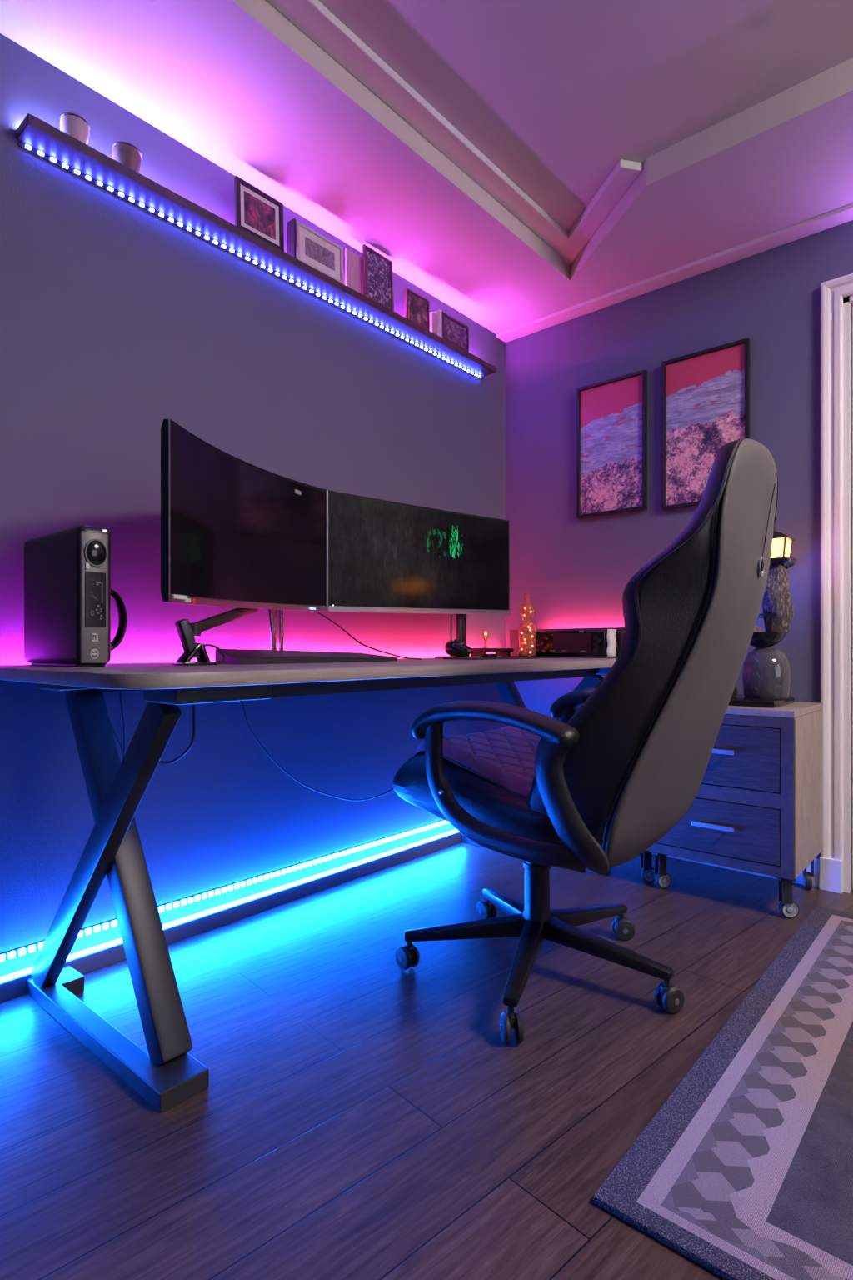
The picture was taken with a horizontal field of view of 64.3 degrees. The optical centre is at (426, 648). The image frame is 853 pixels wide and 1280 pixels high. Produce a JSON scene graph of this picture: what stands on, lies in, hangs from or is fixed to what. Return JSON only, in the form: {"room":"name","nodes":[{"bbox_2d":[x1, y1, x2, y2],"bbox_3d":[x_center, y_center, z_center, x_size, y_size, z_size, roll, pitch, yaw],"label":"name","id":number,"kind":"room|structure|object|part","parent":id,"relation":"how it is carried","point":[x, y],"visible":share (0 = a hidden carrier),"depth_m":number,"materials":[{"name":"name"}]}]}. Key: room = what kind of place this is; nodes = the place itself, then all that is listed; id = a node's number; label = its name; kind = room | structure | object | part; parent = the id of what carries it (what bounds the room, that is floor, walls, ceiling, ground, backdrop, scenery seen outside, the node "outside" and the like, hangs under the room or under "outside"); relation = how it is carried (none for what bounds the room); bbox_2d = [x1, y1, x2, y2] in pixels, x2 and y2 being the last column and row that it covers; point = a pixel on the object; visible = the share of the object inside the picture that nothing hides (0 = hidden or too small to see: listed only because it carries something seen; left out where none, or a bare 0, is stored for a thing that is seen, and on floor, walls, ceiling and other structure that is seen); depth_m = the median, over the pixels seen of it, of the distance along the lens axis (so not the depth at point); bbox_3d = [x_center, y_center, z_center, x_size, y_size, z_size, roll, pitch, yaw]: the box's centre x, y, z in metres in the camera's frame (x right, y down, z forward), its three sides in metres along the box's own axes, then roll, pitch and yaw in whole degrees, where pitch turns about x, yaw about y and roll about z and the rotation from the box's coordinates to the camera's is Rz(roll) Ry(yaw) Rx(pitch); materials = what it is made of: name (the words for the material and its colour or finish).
{"room":"home office","nodes":[
{"label":"home office","id":0,"kind":"room"},
{"bbox_2d":[0,33,505,977],"bbox_3d":[-1.003,-0.390,1.552,0.100,2.350,4.236,0,0,41],"label":"wall","id":1,"kind":"structure","parent":0,"point":[117,320],"depth_m":1.86,"materials":[{"name":"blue paint"}]},
{"bbox_2d":[0,820,449,962],"bbox_3d":[-0.530,0.695,2.015,0.010,0.016,2.055,0,0,41],"label":"light strip","id":2,"kind":"object","parent":1,"relation":"attached to","point":[33,947],"visible":0.86,"depth_m":1.98,"materials":[{"name":"white plastic"}]},
{"bbox_2d":[0,831,460,1003],"bbox_3d":[-0.959,0.763,1.504,0.030,0.044,4.021,0,0,41],"label":"baseboard","id":3,"kind":"structure","parent":1,"relation":"attached to","point":[15,987],"depth_m":1.98,"materials":[{"name":"grey wood"}]},
{"bbox_2d":[0,829,459,982],"bbox_3d":[-0.514,0.735,2.001,0.012,0.012,2.055,0,0,41],"label":"light strip","id":4,"kind":"object","parent":3,"relation":"on","point":[116,942],"visible":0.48,"depth_m":1.97,"materials":[{"name":"white plastic"}]},
{"bbox_2d":[16,113,496,379],"bbox_3d":[-0.321,-1.167,2.207,0.074,0.037,1.798,0,0,41],"label":"ledge","id":5,"kind":"object","parent":1,"relation":"attached to","point":[32,131],"depth_m":1.90,"materials":[{"name":"brown wood"}]},
{"bbox_2d":[59,112,89,144],"bbox_3d":[-0.829,-1.212,1.600,0.064,0.052,0.064,0,0,41],"label":"bowl","id":6,"kind":"object","parent":5,"relation":"on","point":[73,125],"visible":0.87,"depth_m":1.58,"materials":[{"name":"ceramic"}]},
{"bbox_2d":[111,141,141,172],"bbox_3d":[-0.748,-1.213,1.694,0.068,0.054,0.068,0,0,41],"label":"bowl","id":7,"kind":"object","parent":5,"relation":"on","point":[126,153],"visible":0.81,"depth_m":1.67,"materials":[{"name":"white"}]},
{"bbox_3d":[-0.346,-1.155,2.228,0.008,0.012,1.790,0,0,41],"label":"light strip","id":8,"kind":"part","parent":5,"relation":"part of","materials":[{"name":"blue plastic"}]},
{"bbox_2d":[234,175,284,251],"bbox_3d":[-0.486,-1.261,1.981,0.010,0.150,0.164,-2,-2,41],"label":"framed photo","id":9,"kind":"object","parent":5,"relation":"on","point":[257,212],"visible":0.99,"depth_m":1.98,"materials":[{"name":"black wood"}]},
{"bbox_2d":[244,190,275,239],"bbox_3d":[-0.485,-1.261,1.980,0.001,0.094,0.108,-2,-2,41],"label":"print","id":10,"kind":"object","parent":9,"relation":"attached to","point":[260,216],"depth_m":1.98},
{"bbox_2d":[287,217,295,257],"bbox_3d":[-0.414,-1.248,2.081,0.036,0.125,0.006,0,0,41],"label":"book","id":11,"kind":"object","parent":5,"relation":"on","point":[292,223],"visible":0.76,"depth_m":2.07,"materials":[{"name":"purple"}]},
{"bbox_2d":[295,220,343,283],"bbox_3d":[-0.338,-1.248,2.151,0.010,0.125,0.188,-2,-1,41],"label":"framed photo","id":12,"kind":"object","parent":5,"relation":"on","point":[314,249],"visible":0.98,"depth_m":2.15,"materials":[{"name":"grey wood"}]},
{"bbox_2d":[305,236,334,270],"bbox_3d":[-0.337,-1.248,2.150,0.001,0.057,0.120,-2,-1,41],"label":"print","id":13,"kind":"object","parent":12,"relation":"attached to","point":[313,250],"depth_m":2.15},
{"bbox_2d":[345,248,363,294],"bbox_3d":[-0.241,-1.262,2.301,0.012,0.152,0.085,0,0,41],"label":"photo card","id":14,"kind":"object","parent":5,"relation":"on","point":[353,262],"visible":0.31,"depth_m":2.29,"materials":[{"name":"pink"}]},
{"bbox_2d":[362,244,394,311],"bbox_3d":[-0.167,-1.277,2.351,0.016,0.182,0.138,0,0,41],"label":"framed photo","id":15,"kind":"object","parent":5,"relation":"on","point":[377,269],"visible":0.98,"depth_m":2.35,"materials":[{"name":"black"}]},
{"bbox_2d":[366,249,391,308],"bbox_3d":[-0.166,-1.277,2.350,0.001,0.164,0.120,-2,-2,41],"label":"print","id":16,"kind":"object","parent":15,"relation":"attached to","point":[378,272],"depth_m":2.35},
{"bbox_2d":[404,287,429,330],"bbox_3d":[-0.034,-1.245,2.502,0.010,0.118,0.129,-2,-1,41],"label":"framed photo","id":17,"kind":"object","parent":5,"relation":"on","point":[417,307],"visible":0.98,"depth_m":2.50,"materials":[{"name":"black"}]},
{"bbox_2d":[408,291,427,328],"bbox_3d":[-0.033,-1.245,2.502,0.001,0.100,0.111,-2,-1,41],"label":"print","id":18,"kind":"object","parent":17,"relation":"attached to","point":[417,307],"depth_m":2.50},
{"bbox_2d":[430,311,437,334],"bbox_3d":[0.020,-1.228,2.582,0.032,0.085,0.032,0,0,41],"label":"box","id":19,"kind":"object","parent":5,"relation":"on","point":[433,317],"visible":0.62,"depth_m":2.57,"materials":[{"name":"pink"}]},
{"bbox_2d":[433,309,441,337],"bbox_3d":[0.038,-1.240,2.607,0.042,0.107,0.014,0,0,41],"label":"book","id":20,"kind":"object","parent":5,"relation":"on","point":[438,312],"visible":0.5,"depth_m":2.59,"materials":[{"name":"paper"}]},
{"bbox_2d":[441,311,469,351],"bbox_3d":[0.113,-1.240,2.672,0.010,0.108,0.166,-2,-1,41],"label":"framed photo","id":21,"kind":"object","parent":5,"relation":"on","point":[453,331],"visible":0.99,"depth_m":2.67,"materials":[{"name":"black"}]},
{"bbox_2d":[0,842,852,1279],"bbox_3d":[0.557,0.835,0.203,4.224,0.100,4.236,0,0,41],"label":"floor","id":22,"kind":"structure","parent":0,"point":[360,1115],"depth_m":1.20,"materials":[{"name":"brown wood"}]},
{"bbox_2d":[0,658,616,1113],"bbox_3d":[-0.045,0.411,1.990,0.772,0.748,2.050,0,0,41],"label":"desk","id":23,"kind":"object","parent":22,"relation":"on","point":[165,1077],"visible":0.73,"depth_m":1.31,"materials":[{"name":"black metal"}]},
{"bbox_2d":[24,525,127,667],"bbox_3d":[-0.727,-0.102,1.448,0.309,0.277,0.143,0,0,41],"label":"computer tower","id":24,"kind":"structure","parent":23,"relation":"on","point":[68,592],"depth_m":1.34,"materials":[{"name":"black metal"}]},
{"bbox_3d":[-0.647,-0.098,1.322,0.008,0.254,0.052,0,0,41],"label":"panel","id":25,"kind":"part","parent":24,"relation":"part of","materials":[{"name":"grey metal"}]},
{"bbox_3d":[-0.683,-0.062,1.449,0.028,0.156,0.084,0,0,41],"label":"handle","id":26,"kind":"part","parent":24,"relation":"part of","materials":[{"name":"black plastic"}]},
{"bbox_3d":[-0.657,0.422,1.350,0.601,0.694,0.034,0,0,41],"label":"leg","id":27,"kind":"part","parent":23,"relation":"part of","materials":[{"name":"grey metal"}]},
{"bbox_2d":[110,720,124,757],"bbox_3d":[-0.787,0.377,1.696,0.016,0.607,0.100,0,0,41],"label":"cable","id":28,"kind":"object","parent":23,"relation":"hanging from","point":[112,728],"visible":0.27,"depth_m":1.70,"materials":[{"name":"black rubber"}]},
{"bbox_2d":[119,691,124,759],"bbox_3d":[-0.775,0.280,1.708,0.006,0.411,0.035,0,0,31],"label":"cable","id":29,"kind":"object","parent":23,"relation":"hanging from","point":[120,692],"visible":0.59,"depth_m":1.72,"materials":[{"name":"black rubber"}]},
{"bbox_3d":[-0.612,0.420,1.371,0.432,0.685,0.062,0,0,41],"label":"leg","id":30,"kind":"part","parent":23,"relation":"part of","materials":[{"name":"grey metal"}]},
{"bbox_2d":[159,704,195,764],"bbox_3d":[-0.502,0.145,1.333,0.103,0.162,0.012,0,0,-43],"label":"cable","id":31,"kind":"object","parent":23,"relation":"hanging from","point":[189,747],"visible":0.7,"depth_m":1.36,"materials":[{"name":"black rubber"}]},
{"bbox_2d":[196,644,224,664],"bbox_3d":[-0.476,0.013,1.498,0.015,0.045,0.068,0,0,41],"label":"cable","id":32,"kind":"object","parent":23,"relation":"on","point":[205,645],"visible":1,"depth_m":1.51,"materials":[{"name":"black rubber"}]},
{"bbox_2d":[160,417,328,665],"bbox_3d":[-0.445,-0.221,1.707,0.096,0.515,0.742,0,0,16],"label":"monitor","id":33,"kind":"object","parent":23,"relation":"on","point":[242,535],"visible":0.97,"depth_m":1.63,"materials":[{"name":"black plastic"}]},
{"bbox_3d":[-0.508,-0.273,1.341,0.003,0.362,0.004,0,0,16],"label":"edge trim","id":34,"kind":"part","parent":33,"relation":"part of","materials":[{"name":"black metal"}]},
{"bbox_3d":[-0.486,-0.073,1.631,0.032,0.092,0.302,0,0,12],"label":"support arm","id":35,"kind":"part","parent":33,"relation":"part of","materials":[{"name":"black plastic"}]},
{"bbox_3d":[-0.430,-0.042,1.900,0.016,0.155,0.040,0,0,16],"label":"stand leg","id":36,"kind":"part","parent":33,"relation":"part of","materials":[{"name":"silver metal"}]},
{"bbox_3d":[-0.417,-0.041,1.948,0.012,0.154,0.022,0,0,16],"label":"stand leg","id":37,"kind":"part","parent":33,"relation":"part of","materials":[{"name":"silver metal"}]},
{"bbox_3d":[-0.301,-0.295,2.050,0.003,0.364,0.004,0,0,16],"label":"edge trim","id":38,"kind":"part","parent":33,"relation":"part of","materials":[{"name":"silver metal"}]},
{"bbox_2d":[313,610,421,659],"bbox_3d":[-0.199,-0.051,2.021,0.391,0.173,0.046,0,0,-15],"label":"cable","id":39,"kind":"object","parent":33,"relation":"hanging from","point":[317,612],"visible":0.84,"depth_m":2.02,"materials":[{"name":"black rubber"}]},
{"bbox_2d":[215,649,397,664],"bbox_3d":[-0.302,0.019,1.775,0.130,0.036,0.520,0,0,41],"label":"keyboard","id":40,"kind":"object","parent":23,"relation":"on","point":[237,657],"visible":0.91,"depth_m":1.68,"materials":[{"name":"black plastic"}]},
{"bbox_2d":[240,700,394,800],"bbox_3d":[-0.288,0.300,2.265,0.006,0.454,0.854,0,0,41],"label":"cable","id":41,"kind":"object","parent":23,"relation":"hanging from","point":[241,702],"visible":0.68,"depth_m":2.11,"materials":[{"name":"black rubber"}]},
{"bbox_3d":[-0.004,0.079,2.020,0.450,0.036,1.710,0,0,41],"label":"rail","id":42,"kind":"part","parent":23,"relation":"part of","materials":[{"name":"grey metal"}]},
{"bbox_2d":[327,490,510,658],"bbox_3d":[-0.018,-0.226,2.356,0.826,0.525,0.120,0,0,-41],"label":"monitor","id":43,"kind":"object","parent":23,"relation":"on","point":[383,556],"visible":0.94,"depth_m":2.29,"materials":[{"name":"black plastic"}]},
{"bbox_3d":[-0.299,-0.295,2.053,0.004,0.364,0.003,0,0,-41],"label":"edge trim","id":44,"kind":"part","parent":43,"relation":"part of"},
{"bbox_3d":[0.089,-0.051,2.442,0.007,0.177,0.007,0,0,-41],"label":"cable rod","id":45,"kind":"part","parent":43,"relation":"part of","materials":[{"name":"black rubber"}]},
{"bbox_3d":[0.318,-0.309,2.597,0.004,0.356,0.003,0,0,-41],"label":"edge trim","id":46,"kind":"part","parent":43,"relation":"part of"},
{"bbox_2d":[443,657,539,659],"bbox_3d":[0.228,0.035,2.342,0.161,0.004,0.351,0,0,44],"label":"desk mat","id":47,"kind":"object","parent":23,"relation":"on","point":[462,658],"visible":0.93,"depth_m":2.27,"materials":[{"name":"black rubber"}]},
{"bbox_2d":[445,639,471,657],"bbox_3d":[0.104,0.000,2.280,0.084,0.060,0.141,0,0,12],"label":"game controller","id":48,"kind":"object","parent":47,"relation":"on","point":[456,647],"visible":1,"depth_m":2.23,"materials":[{"name":"black plastic"}]},
{"bbox_2d":[482,653,501,657],"bbox_3d":[0.231,0.026,2.377,0.035,0.014,0.088,0,0,41],"label":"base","id":49,"kind":"object","parent":47,"relation":"on","point":[491,655],"visible":0.96,"depth_m":2.35,"materials":[{"name":"black plastic"}]},
{"bbox_2d":[470,648,514,655],"bbox_3d":[0.256,0.018,2.681,0.080,0.038,0.200,0,0,41],"label":"router","id":50,"kind":"object","parent":23,"relation":"on","point":[475,652],"visible":0.76,"depth_m":2.62,"materials":[{"name":"black plastic"}]},
{"bbox_2d":[481,630,489,648],"bbox_3d":[0.231,-0.036,2.643,0.031,0.070,0.031,0,0,41],"label":"lamp","id":51,"kind":"object","parent":50,"relation":"on","point":[486,633],"visible":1,"depth_m":2.63,"materials":[{"name":"glass"}]},
{"bbox_3d":[0.434,0.420,2.580,0.432,0.685,0.062,0,0,41],"label":"leg","id":52,"kind":"part","parent":23,"relation":"part of","materials":[{"name":"grey metal"}]},
{"bbox_2d":[501,655,617,658],"bbox_3d":[0.523,0.034,2.622,0.439,0.006,0.330,0,0,41],"label":"serving tray","id":53,"kind":"object","parent":23,"relation":"on","point":[540,657],"visible":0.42,"depth_m":2.57,"materials":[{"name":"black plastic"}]},
{"bbox_2d":[518,593,537,656],"bbox_3d":[0.395,-0.093,2.657,0.074,0.248,0.074,0,0,41],"label":"glass bottle","id":54,"kind":"object","parent":53,"relation":"on","point":[527,630],"visible":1,"depth_m":2.63,"materials":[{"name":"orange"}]},
{"bbox_2d":[535,630,620,656],"bbox_3d":[0.588,-0.018,2.659,0.300,0.098,0.148,0,0,41],"label":"radio","id":55,"kind":"object","parent":53,"relation":"on","point":[555,643],"visible":0.91,"depth_m":2.60,"materials":[{"name":"black plastic"}]},
{"bbox_3d":[0.635,-0.015,2.526,0.031,0.064,0.008,0,0,41],"label":"knob","id":56,"kind":"part","parent":55,"relation":"part of","materials":[{"name":"black plastic"}]},
{"bbox_2d":[606,629,616,656],"bbox_3d":[0.685,-0.020,2.514,0.043,0.101,0.009,0,0,-17],"label":"cloth","id":57,"kind":"object","parent":55,"relation":"hanging from","point":[611,637],"visible":1,"depth_m":2.51,"materials":[{"name":"fabric"}]},
{"bbox_2d":[510,627,624,655],"bbox_3d":[0.623,-0.022,2.745,0.670,0.118,0.024,0,0,41],"label":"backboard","id":58,"kind":"object","parent":23,"relation":"on","point":[514,642],"visible":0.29,"depth_m":2.84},
{"bbox_3d":[0.388,0.422,2.558,0.601,0.694,0.034,0,0,41],"label":"leg","id":59,"kind":"part","parent":23,"relation":"part of","materials":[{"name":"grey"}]},
{"bbox_2d":[392,438,779,1044],"bbox_3d":[0.354,0.194,1.591,0.820,1.180,0.666,0,0,41],"label":"gaming chair","id":60,"kind":"object","parent":22,"relation":"on","point":[594,788],"visible":1,"depth_m":1.32,"materials":[{"name":"black leather"}]},
{"bbox_3d":[0.099,0.684,1.660,0.309,0.063,0.050,0,0,1],"label":"leg","id":61,"kind":"part","parent":60,"relation":"part of","materials":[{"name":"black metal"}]},
{"bbox_3d":[0.240,0.338,1.683,0.520,0.198,0.524,0,0,41],"label":"seat","id":62,"kind":"part","parent":60,"relation":"part of","materials":[{"name":"black leather"}]},
{"bbox_3d":[0.220,0.684,1.821,0.050,0.063,0.309,0,0,-17],"label":"leg","id":63,"kind":"part","parent":60,"relation":"part of","materials":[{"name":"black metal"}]},
{"bbox_3d":[0.215,0.684,1.496,0.050,0.063,0.309,0,0,19],"label":"leg","id":64,"kind":"part","parent":60,"relation":"part of","materials":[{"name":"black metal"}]},
{"bbox_3d":[0.410,0.684,1.756,0.309,0.063,0.050,0,0,-35],"label":"leg","id":65,"kind":"part","parent":60,"relation":"part of","materials":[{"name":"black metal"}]},
{"bbox_3d":[0.407,0.684,1.555,0.309,0.063,0.050,0,0,37],"label":"leg","id":66,"kind":"part","parent":60,"relation":"part of","materials":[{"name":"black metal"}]},
{"bbox_3d":[0.502,0.033,1.457,0.403,0.855,0.516,0,0,41],"label":"backrest","id":67,"kind":"part","parent":60,"relation":"part of","materials":[{"name":"black leather"}]},
{"bbox_3d":[0.553,0.035,1.413,0.286,0.861,0.469,0,0,41],"label":"panel","id":68,"kind":"part","parent":60,"relation":"part of","materials":[{"name":"grey leather"}]},
{"bbox_2d":[593,905,852,1279],"bbox_3d":[1.289,0.779,0.994,1.551,0.012,1.433,0,0,41],"label":"rug","id":69,"kind":"object","parent":22,"relation":"on","point":[745,1171],"visible":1,"depth_m":1.07,"materials":[{"name":"grey fabric"}]},
{"bbox_2d":[640,701,822,919],"bbox_3d":[0.972,0.481,2.222,0.498,0.607,0.403,0,0,41],"label":"base cabinet","id":70,"kind":"object","parent":22,"relation":"on","point":[757,807],"visible":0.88,"depth_m":2.02,"materials":[{"name":"beige laminate"}]},
{"bbox_3d":[0.871,0.539,2.062,0.124,0.013,0.024,0,0,41],"label":"handle","id":71,"kind":"part","parent":70,"relation":"part of","materials":[{"name":"grey metal"}]},
{"bbox_3d":[0.863,0.546,2.096,0.418,0.161,0.018,0,0,41],"label":"drawer","id":72,"kind":"part","parent":70,"relation":"part of","materials":[{"name":"brown wood"}]},
{"bbox_3d":[0.864,0.430,2.098,0.492,0.460,0.018,0,0,41],"label":"frame","id":73,"kind":"part","parent":70,"relation":"part of","materials":[{"name":"wood"}]},
{"bbox_3d":[0.871,0.310,2.062,0.124,0.013,0.024,0,0,41],"label":"handle","id":74,"kind":"part","parent":70,"relation":"part of","materials":[{"name":"grey metal"}]},
{"bbox_3d":[0.863,0.325,2.096,0.418,0.183,0.018,0,0,41],"label":"drawer","id":75,"kind":"part","parent":70,"relation":"part of","materials":[{"name":"brown wood"}]},
{"bbox_2d":[728,694,794,708],"bbox_3d":[1.017,0.167,2.188,0.255,0.022,0.240,0,0,41],"label":"base","id":76,"kind":"object","parent":70,"relation":"on","point":[742,701],"visible":0.56,"depth_m":2.07,"materials":[{"name":"black plastic"}]},
{"bbox_2d":[731,685,738,697],"bbox_3d":[0.956,0.098,2.175,0.076,0.116,0.076,0,0,41],"label":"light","id":77,"kind":"object","parent":76,"relation":"on","point":[735,692],"visible":0.04,"depth_m":2.14,"materials":[{"name":"black"}]},
{"bbox_2d":[742,647,791,699],"bbox_3d":[1.081,0.077,2.159,0.140,0.158,0.140,0,0,41],"label":"glass dome","id":78,"kind":"object","parent":76,"relation":"on","point":[767,671],"visible":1,"depth_m":2.11,"materials":[{"name":"grey"}]},
{"bbox_2d":[750,632,784,647],"bbox_3d":[1.067,-0.026,2.158,0.132,0.048,0.132,0,0,41],"label":"bowl","id":79,"kind":"object","parent":78,"relation":"on","point":[758,639],"visible":0.68,"depth_m":2.11,"materials":[{"name":"black ceramic"}]},
{"bbox_2d":[753,626,764,632],"bbox_3d":[1.027,-0.061,2.167,0.086,0.057,0.093,0,0,-2],"label":"straw","id":80,"kind":"object","parent":79,"relation":"on","point":[756,627],"visible":0.16,"depth_m":2.15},
{"bbox_2d":[758,556,797,635],"bbox_3d":[1.100,-0.159,2.149,0.131,0.253,0.104,0,0,41],"label":"sculpture","id":81,"kind":"object","parent":79,"relation":"in","point":[777,603],"visible":0.74,"depth_m":2.11,"materials":[{"name":"black stone"}]},
{"bbox_2d":[770,526,795,563],"bbox_3d":[1.095,-0.330,2.140,0.100,0.114,0.100,0,0,41],"label":"lantern","id":82,"kind":"object","parent":81,"relation":"on","point":[782,544],"visible":0.41,"depth_m":2.10,"materials":[{"name":"black"}]},
{"bbox_3d":[1.095,-0.310,2.140,0.082,0.056,0.082,0,0,41],"label":"lit pane","id":83,"kind":"part","parent":82,"relation":"part of","materials":[{"name":"yellow glass"}]},
{"bbox_3d":[1.095,-0.310,2.140,0.091,0.059,0.091,0,0,41],"label":"corner post","id":84,"kind":"part","parent":82,"relation":"part of","materials":[{"name":"black"}]},
{"bbox_2d":[0,0,852,334],"bbox_3d":[0.557,-1.383,0.203,4.224,0.001,4.236,0,0,41],"label":"ceiling","id":85,"kind":"structure","parent":0,"point":[206,74],"depth_m":1.95,"materials":[{"name":"grey paint"}]},
{"bbox_2d":[318,0,852,232],"bbox_3d":[0.624,-1.465,0.310,3.062,0.001,3.285,0,0,41],"label":"ceiling","id":86,"kind":"structure","parent":0,"point":[554,93],"depth_m":1.71,"materials":[{"name":"grey paint"}]},
{"bbox_2d":[265,0,568,253],"bbox_3d":[-0.506,-1.454,1.287,0.075,0.022,3.285,0,0,41],"label":"ceiling beam","id":87,"kind":"structure","parent":86,"relation":"attached to","point":[312,17],"depth_m":1.82,"materials":[{"name":"white"}]},
{"bbox_2d":[232,0,852,280],"bbox_3d":[0.624,-1.424,0.310,3.062,0.082,3.285,0,0,41],"label":"trim","id":88,"kind":"structure","parent":86,"relation":"attached to","point":[836,82],"depth_m":1.85,"materials":[{"name":"beige paint"}]},
{"bbox_2d":[557,159,642,264],"bbox_3d":[0.560,-1.452,2.291,0.075,0.024,0.518,0,0,-13],"label":"trim","id":89,"kind":"structure","parent":86,"relation":"attached to","point":[626,172],"depth_m":2.22,"materials":[{"name":"white"}]},
{"bbox_2d":[505,220,852,858],"bbox_3d":[1.910,-0.390,1.767,4.024,2.350,0.100,0,0,41],"label":"wall","id":90,"kind":"structure","parent":0,"point":[575,572],"depth_m":2.61,"materials":[{"name":"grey paint"}]},
{"bbox_2d":[576,369,647,519],"bbox_3d":[0.734,-0.801,2.703,0.291,0.533,0.022,0,0,41],"label":"framed print","id":91,"kind":"object","parent":90,"relation":"attached to","point":[612,414],"visible":1,"depth_m":2.70,"materials":[{"name":"black"}]},
{"bbox_2d":[496,203,852,342],"bbox_3d":[1.852,-1.377,1.701,4.024,0.015,0.075,0,0,41],"label":"trim","id":92,"kind":"structure","parent":90,"relation":"attached to","point":[844,214],"depth_m":2.46,"materials":[{"name":"white"}]},
{"bbox_2d":[661,337,749,509],"bbox_3d":[1.008,-0.801,2.465,0.306,0.556,0.022,0,0,41],"label":"framed print","id":93,"kind":"object","parent":90,"relation":"attached to","point":[706,393],"visible":0.75,"depth_m":2.48,"materials":[{"name":"black"}]},
{"bbox_2d":[651,853,819,888],"bbox_3d":[0.823,0.738,2.632,1.250,0.095,0.014,0,0,41],"label":"baseboard","id":94,"kind":"structure","parent":90,"relation":"attached to","point":[816,880],"depth_m":2.26,"materials":[{"name":"white wood"}]},
{"bbox_2d":[820,856,842,893],"bbox_3d":[1.311,0.733,2.200,0.062,0.105,0.028,0,0,41],"label":"trim","id":95,"kind":"structure","parent":90,"relation":"attached to","point":[831,869],"depth_m":2.19,"materials":[{"name":"white"}]},
{"bbox_2d":[820,273,852,892],"bbox_3d":[1.645,-0.203,1.914,0.936,1.975,0.024,0,0,41],"label":"trim","id":96,"kind":"structure","parent":90,"relation":"attached to","point":[833,292],"depth_m":2.20,"materials":[{"name":"white wood"}]},
{"bbox_2d":[843,295,852,893],"bbox_3d":[1.685,-0.172,1.961,0.816,1.915,0.101,0,0,41],"label":"trim","id":97,"kind":"structure","parent":90,"relation":"attached to","point":[847,301],"depth_m":2.18,"materials":[{"name":"white wood"}]},
{"bbox_2d":[852,305,852,889],"bbox_3d":[1.660,-0.165,1.931,0.774,1.888,0.096,0,0,41],"label":"door","id":98,"kind":"structure","parent":90,"relation":"in","point":[852,305],"depth_m":2.19,"materials":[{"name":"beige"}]}
]}

